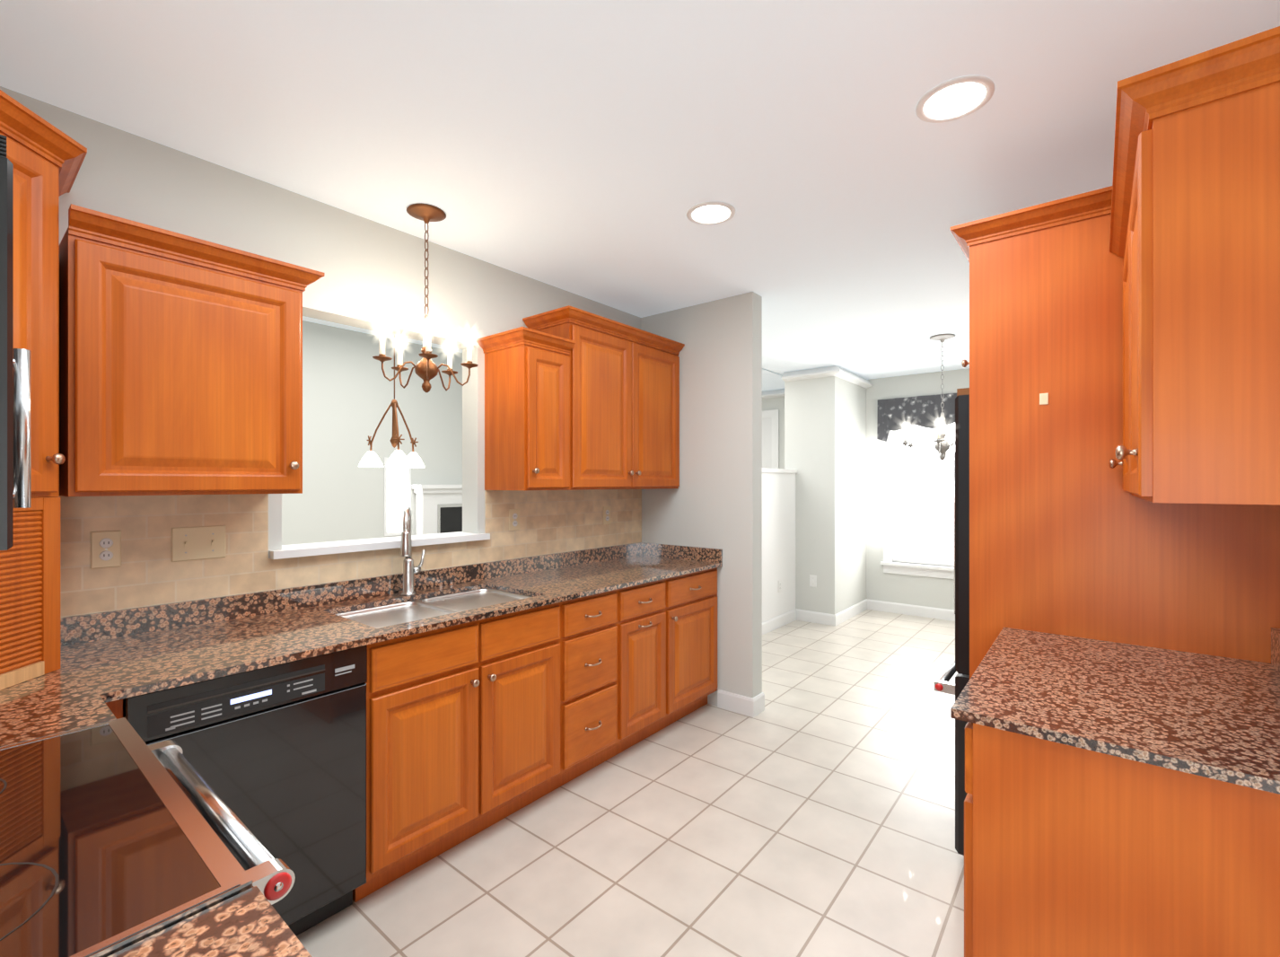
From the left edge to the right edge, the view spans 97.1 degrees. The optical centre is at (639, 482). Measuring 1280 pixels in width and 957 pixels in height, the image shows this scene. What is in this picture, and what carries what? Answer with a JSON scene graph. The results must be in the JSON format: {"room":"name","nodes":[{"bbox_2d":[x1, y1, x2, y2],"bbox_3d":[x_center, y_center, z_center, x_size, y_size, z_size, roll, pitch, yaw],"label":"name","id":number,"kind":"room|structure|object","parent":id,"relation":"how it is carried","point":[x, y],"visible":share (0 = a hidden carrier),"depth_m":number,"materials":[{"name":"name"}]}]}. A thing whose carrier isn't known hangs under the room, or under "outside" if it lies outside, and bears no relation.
{"room":"kitchen","nodes":[
{"label":"kitchen","id":0,"kind":"room"},
{"bbox_2d":[0,86,829,621],"bbox_3d":[-0.449,-0.383,3.529,0.180,3.600,8.160,0,0,39],"label":"wall","id":1,"kind":"structure","parent":0,"point":[811,504],"depth_m":3.02,"materials":[{"name":"white paint"}]},
{"bbox_2d":[0,134,31,550],"bbox_3d":[-1.038,-0.138,0.640,0.780,0.410,0.518,0,0,39],"label":"microwave","id":2,"kind":"object","parent":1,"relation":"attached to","point":[15,427],"visible":1,"depth_m":0.55,"materials":[{"name":"black"}]},
{"bbox_2d":[0,89,87,497],"bbox_3d":[-1.714,-0.441,1.282,0.721,0.956,0.666,0,0,39],"label":"upper cabinet","id":3,"kind":"object","parent":1,"relation":"attached to","point":[45,158],"visible":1,"depth_m":1.46,"materials":[{"name":"brown wood"}]},
{"bbox_2d":[59,203,324,496],"bbox_3d":[-1.461,-0.353,1.871,0.372,0.781,0.636,0,0,39],"label":"upper cabinet","id":4,"kind":"object","parent":1,"relation":"attached to","point":[180,363],"visible":1,"depth_m":1.70,"materials":[{"name":"brown wood"}]},
{"bbox_2d":[57,489,641,617],"bbox_3d":[-1.095,0.228,2.613,0.007,0.378,3.513,0,0,39],"label":"tile backsplash","id":5,"kind":"structure","parent":1,"relation":"attached to","point":[148,572],"depth_m":2.12,"materials":[{"name":"tile"}]},
{"bbox_2d":[90,530,121,569],"bbox_3d":[-1.722,0.214,1.825,0.010,0.118,0.072,0,0,39],"label":"electrical outlet","id":6,"kind":"object","parent":5,"relation":"attached to","point":[105,548],"visible":1,"depth_m":1.82,"materials":[{"name":"beige plastic"}]},
{"bbox_2d":[171,525,225,561],"bbox_3d":[-1.565,0.214,2.011,0.018,0.118,0.156,0,0,39],"label":"light switch","id":7,"kind":"object","parent":5,"relation":"attached to","point":[197,542],"visible":1,"depth_m":2.01,"materials":[{"name":"beige plastic"}]},
{"bbox_2d":[508,508,519,530],"bbox_3d":[-0.687,0.202,3.103,0.010,0.118,0.072,0,0,39],"label":"electrical outlet","id":8,"kind":"object","parent":5,"relation":"attached to","point":[513,519],"visible":1,"depth_m":3.10,"materials":[{"name":"beige plastic"}]},
{"bbox_2d":[603,506,610,524],"bbox_3d":[-0.214,0.211,3.687,0.010,0.118,0.072,0,0,39],"label":"electrical outlet","id":9,"kind":"object","parent":5,"relation":"attached to","point":[606,514],"visible":1,"depth_m":3.68,"materials":[{"name":"beige plastic"}]},
{"bbox_2d":[269,531,490,559],"bbox_3d":[-1.175,0.277,2.617,0.220,0.030,0.991,0,0,39],"label":"trim","id":10,"kind":"structure","parent":1,"relation":"attached to","point":[303,549],"depth_m":2.48,"materials":[{"name":"white wood"}]},
{"bbox_2d":[476,326,575,490],"bbox_3d":[-0.591,-0.353,2.945,0.372,0.781,0.353,0,0,39],"label":"upper cabinet","id":11,"kind":"object","parent":1,"relation":"attached to","point":[526,408],"visible":0.98,"depth_m":2.85,"materials":[{"name":"brown wood"}]},
{"bbox_2d":[522,305,684,490],"bbox_3d":[-0.180,-0.441,3.453,0.372,0.956,1.055,0,0,39],"label":"upper cabinet","id":12,"kind":"object","parent":1,"relation":"attached to","point":[624,406],"visible":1,"depth_m":3.28,"materials":[{"name":"brown wood"}]},
{"bbox_2d":[762,608,797,635],"bbox_3d":[1.092,1.362,5.215,0.014,0.110,1.680,0,0,39],"label":"baseboard","id":13,"kind":"structure","parent":1,"relation":"attached to","point":[768,626],"depth_m":5.54,"materials":[{"name":"white wood"}]},
{"bbox_2d":[781,366,830,381],"bbox_3d":[1.699,-1.113,5.756,0.515,0.100,0.075,0,0,39],"label":"crown molding","id":14,"kind":"structure","parent":1,"relation":"attached to","point":[827,372],"depth_m":5.75,"materials":[{"name":"white"}]},
{"bbox_2d":[809,574,816,587],"bbox_3d":[1.757,0.997,5.745,0.072,0.118,0.018,0,0,39],"label":"electrical outlet","id":15,"kind":"object","parent":1,"relation":"attached to","point":[812,581],"visible":1,"depth_m":5.74,"materials":[{"name":"white plastic"}]},
{"bbox_2d":[797,609,832,625],"bbox_3d":[1.778,1.362,5.731,0.390,0.110,0.014,0,0,39],"label":"baseboard","id":16,"kind":"structure","parent":1,"relation":"attached to","point":[808,616],"depth_m":5.72,"materials":[{"name":"white"}]},
{"bbox_2d":[296,609,964,956],"bbox_3d":[-1.481,1.447,4.448,8.940,0.060,8.290,0,0,39],"label":"floor","id":17,"kind":"structure","parent":0,"point":[808,810],"depth_m":2.22,"materials":[{"name":"tile"}]},
{"bbox_2d":[105,698,122,718],"bbox_3d":[-1.636,0.971,1.240,0.895,0.892,0.698,0,0,39],"label":"base cabinet","id":18,"kind":"object","parent":17,"relation":"on","point":[116,706],"depth_m":1.39,"materials":[{"name":"brown wood"}]},
{"bbox_2d":[0,717,295,956],"bbox_3d":[-0.969,0.956,0.726,0.781,0.922,0.739,0,0,39],"label":"range","id":19,"kind":"object","parent":17,"relation":"on","point":[111,842],"visible":0.98,"depth_m":0.79,"materials":[{"name":"black"}]},
{"bbox_2d":[122,644,367,936],"bbox_3d":[-1.315,0.970,1.813,0.614,0.884,0.591,0,0,39],"label":"dishwasher","id":20,"kind":"object","parent":17,"relation":"on","point":[275,756],"visible":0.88,"depth_m":1.68,"materials":[{"name":"black metal"}]},
{"bbox_2d":[411,484,462,534],"bbox_3d":[-2.858,0.722,9.141,0.650,1.390,1.690,0,0,39],"label":"fireplace","id":21,"kind":"object","parent":17,"relation":"on","point":[438,508],"visible":0.38,"depth_m":8.89,"materials":[{"name":"white"}]},
{"bbox_2d":[472,587,622,795],"bbox_3d":[-0.471,0.971,2.882,0.639,0.892,0.385,0,0,39],"label":"base cabinet","id":22,"kind":"object","parent":17,"relation":"on","point":[474,727],"depth_m":2.48,"materials":[{"name":"brown wood"}]},
{"bbox_2d":[0,542,722,746],"bbox_3d":[-0.750,0.470,2.334,0.895,0.107,3.513,0,0,39],"label":"countertop","id":23,"kind":"structure","parent":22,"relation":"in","point":[108,656],"depth_m":1.92,"materials":[{"name":"brown stone"}]},
{"bbox_2d":[0,496,60,690],"bbox_3d":[-1.657,0.270,1.367,0.642,0.463,0.366,0,0,39],"label":"appliance garage","id":24,"kind":"object","parent":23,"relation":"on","point":[30,604],"visible":1,"depth_m":1.45,"materials":[{"name":"brown wood"}]},
{"bbox_2d":[400,506,425,595],"bbox_3d":[-1.008,0.302,2.508,0.172,0.399,0.177,0,0,39],"label":"faucet","id":25,"kind":"object","parent":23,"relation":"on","point":[409,569],"visible":1,"depth_m":2.53,"materials":[{"name":"silver metal"}]},
{"bbox_2d":[334,587,531,628],"bbox_3d":[-0.838,0.632,2.390,0.438,0.215,0.768,0,0,39],"label":"sink","id":26,"kind":"object","parent":23,"relation":"attached to","point":[395,614],"visible":0.19,"depth_m":2.42,"materials":[{"name":"silver metal"}]},
{"bbox_2d":[622,578,669,751],"bbox_3d":[-0.223,0.971,3.189,0.639,0.892,0.404,0,0,39],"label":"base cabinet","id":27,"kind":"object","parent":17,"relation":"on","point":[645,606],"depth_m":3.01,"materials":[{"name":"brown wood"}]},
{"bbox_2d":[669,567,717,724],"bbox_3d":[0.080,0.971,3.562,0.639,0.892,0.558,0,0,39],"label":"base cabinet","id":28,"kind":"object","parent":17,"relation":"on","point":[693,596],"depth_m":3.35,"materials":[{"name":"brown wood"}]},
{"bbox_2d":[933,387,969,855],"bbox_3d":[1.724,0.534,2.226,0.861,1.765,0.910,0,0,39],"label":"refrigerator","id":29,"kind":"object","parent":17,"relation":"on","point":[960,665],"visible":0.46,"depth_m":2.08,"materials":[{"name":"black metal"}]},
{"bbox_2d":[950,185,1279,678],"bbox_3d":[1.766,0.249,2.192,0.811,2.336,1.074,0,0,39],"label":"tall cabinet","id":30,"kind":"object","parent":17,"relation":"on","point":[1069,536],"visible":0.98,"depth_m":1.85,"materials":[{"name":"brown wood"}]},
{"bbox_2d":[964,721,1279,956],"bbox_3d":[1.235,0.971,1.421,0.667,0.892,0.893,0,0,39],"label":"base cabinet","id":31,"kind":"object","parent":17,"relation":"on","point":[1071,851],"visible":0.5,"depth_m":1.10,"materials":[{"name":"brown wood"}]},
{"bbox_2d":[950,627,1279,794],"bbox_3d":[1.234,0.463,1.410,0.654,0.122,0.911,0,0,39],"label":"countertop","id":32,"kind":"structure","parent":31,"relation":"on","point":[1212,716],"depth_m":1.29,"materials":[{"name":"brown stone"}]},
{"bbox_3d":[-0.436,0.971,0.268,0.616,0.892,0.698,0,0,39],"label":"base cabinet","id":33,"kind":"object","parent":17,"relation":"on","visible":0},
{"bbox_2d":[107,885,311,956],"bbox_3d":[-0.444,0.513,0.251,0.626,0.022,0.662,0,0,39],"label":"countertop","id":34,"kind":"structure","parent":33,"relation":"on","point":[250,922],"depth_m":0.63,"materials":[{"name":"brown stone"}]},
{"bbox_2d":[0,0,1279,391],"bbox_3d":[-1.481,-1.713,4.448,8.940,1.100,8.290,0,0,39],"label":"ceiling","id":35,"kind":"structure","parent":0,"point":[594,149],"depth_m":1.82,"materials":[{"name":"white paint"}]},
{"bbox_2d":[358,335,424,467],"bbox_3d":[-2.306,-1.168,5.412,0.594,2.030,0.581,0,0,39],"label":"pendant","id":36,"kind":"object","parent":35,"relation":"hanging from","point":[398,458],"visible":0.85,"depth_m":5.37,"materials":[{"name":"white glass"}]},
{"bbox_2d":[372,203,478,392],"bbox_3d":[-0.929,-0.775,2.428,0.411,0.774,0.413,0,0,39],"label":"chandelier","id":37,"kind":"object","parent":35,"relation":"hanging from","point":[426,369],"visible":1,"depth_m":2.42,"materials":[{"name":"brown metal"}]},
{"bbox_2d":[686,201,736,225],"bbox_3d":[0.306,-1.159,2.438,0.210,0.007,0.210,0,0,39],"label":"recessed light","id":38,"kind":"object","parent":35,"relation":"in","point":[711,213],"visible":1,"depth_m":2.43,"materials":[{"name":"white"}]},
{"bbox_2d":[899,333,955,460],"bbox_3d":[2.401,-0.670,4.490,0.609,0.985,0.657,0,0,39],"label":"chandelier","id":39,"kind":"object","parent":35,"relation":"hanging from","point":[942,445],"visible":0.85,"depth_m":4.48,"materials":[{"name":"grey metal"}]},
{"bbox_2d":[915,75,994,122],"bbox_3d":[0.954,-1.159,1.716,0.210,0.007,0.210,0,0,39],"label":"recessed light","id":40,"kind":"object","parent":35,"relation":"in","point":[954,99],"visible":1,"depth_m":1.71,"materials":[{"name":"white"}]},
{"bbox_2d":[642,291,764,705],"bbox_3d":[0.392,0.127,3.749,0.850,2.580,0.120,0,0,39],"label":"wall","id":41,"kind":"structure","parent":0,"point":[718,502],"depth_m":3.56,"materials":[{"name":"white paint"}]},
{"bbox_2d":[717,689,764,711],"bbox_3d":[0.431,1.362,3.803,0.884,0.110,0.014,0,0,39],"label":"baseboard","id":42,"kind":"structure","parent":41,"relation":"attached to","point":[754,706],"depth_m":3.49,"materials":[{"name":"white wood"}]},
{"bbox_2d":[762,409,779,468],"bbox_3d":[1.310,0.252,7.354,1.060,2.330,0.019,0,0,39],"label":"hall door","id":43,"kind":"structure","parent":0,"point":[770,439],"depth_m":7.09,"materials":[{"name":"white wood"}]},
{"bbox_2d":[829,368,969,610],"bbox_3d":[1.090,-0.383,7.623,8.940,3.600,0.120,0,0,39],"label":"wall","id":44,"kind":"structure","parent":0,"point":[856,574],"depth_m":6.06,"materials":[{"name":"white paint"}]},
{"bbox_2d":[384,456,411,535],"bbox_3d":[-3.690,0.207,8.611,0.025,1.180,0.420,0,0,39],"label":"window","id":45,"kind":"structure","parent":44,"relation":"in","point":[397,490],"depth_m":8.57,"materials":[{"name":"white glass"}]},
{"bbox_2d":[762,388,784,399],"bbox_3d":[1.394,-1.113,7.251,1.840,0.100,0.075,0,0,39],"label":"crown molding","id":46,"kind":"structure","parent":44,"relation":"attached to","point":[774,393],"depth_m":7.02,"materials":[{"name":"white"}]},
{"bbox_2d":[832,598,867,625],"bbox_3d":[2.226,1.362,5.964,0.014,0.110,0.940,0,0,39],"label":"baseboard","id":47,"kind":"structure","parent":44,"relation":"attached to","point":[856,609],"depth_m":5.91,"materials":[{"name":"white wood"}]},
{"bbox_2d":[830,365,872,388],"bbox_3d":[2.245,-1.113,5.938,0.075,0.100,1.045,0,0,39],"label":"crown molding","id":48,"kind":"structure","parent":44,"relation":"attached to","point":[835,371],"depth_m":5.81,"materials":[{"name":"white"}]},
{"bbox_2d":[867,599,955,621],"bbox_3d":[3.473,1.362,5.607,2.400,0.110,0.014,0,0,39],"label":"baseboard","id":49,"kind":"structure","parent":44,"relation":"attached to","point":[938,613],"depth_m":6.05,"materials":[{"name":"white wood"}]},
{"bbox_2d":[876,393,956,441],"bbox_3d":[3.062,-0.680,5.863,1.140,0.465,0.082,0,0,39],"label":"valance","id":50,"kind":"object","parent":44,"relation":"attached to","point":[895,414],"visible":0.69,"depth_m":5.97,"materials":[{"name":"grey fabric"}]},
{"bbox_2d":[880,422,955,578],"bbox_3d":[3.117,0.112,5.931,1.100,1.750,0.151,0,0,39],"label":"nook window","id":51,"kind":"structure","parent":44,"relation":"in","point":[924,510],"depth_m":6.09,"materials":[{"name":"white glass"}]},
{"bbox_2d":[1109,26,1279,504],"bbox_3d":[1.329,-0.353,1.303,0.372,0.781,0.957,0,0,39],"label":"upper cabinet","id":52,"kind":"object","parent":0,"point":[1195,232],"visible":0.96,"depth_m":1.01,"materials":[{"name":"brown wood"}]}
]}

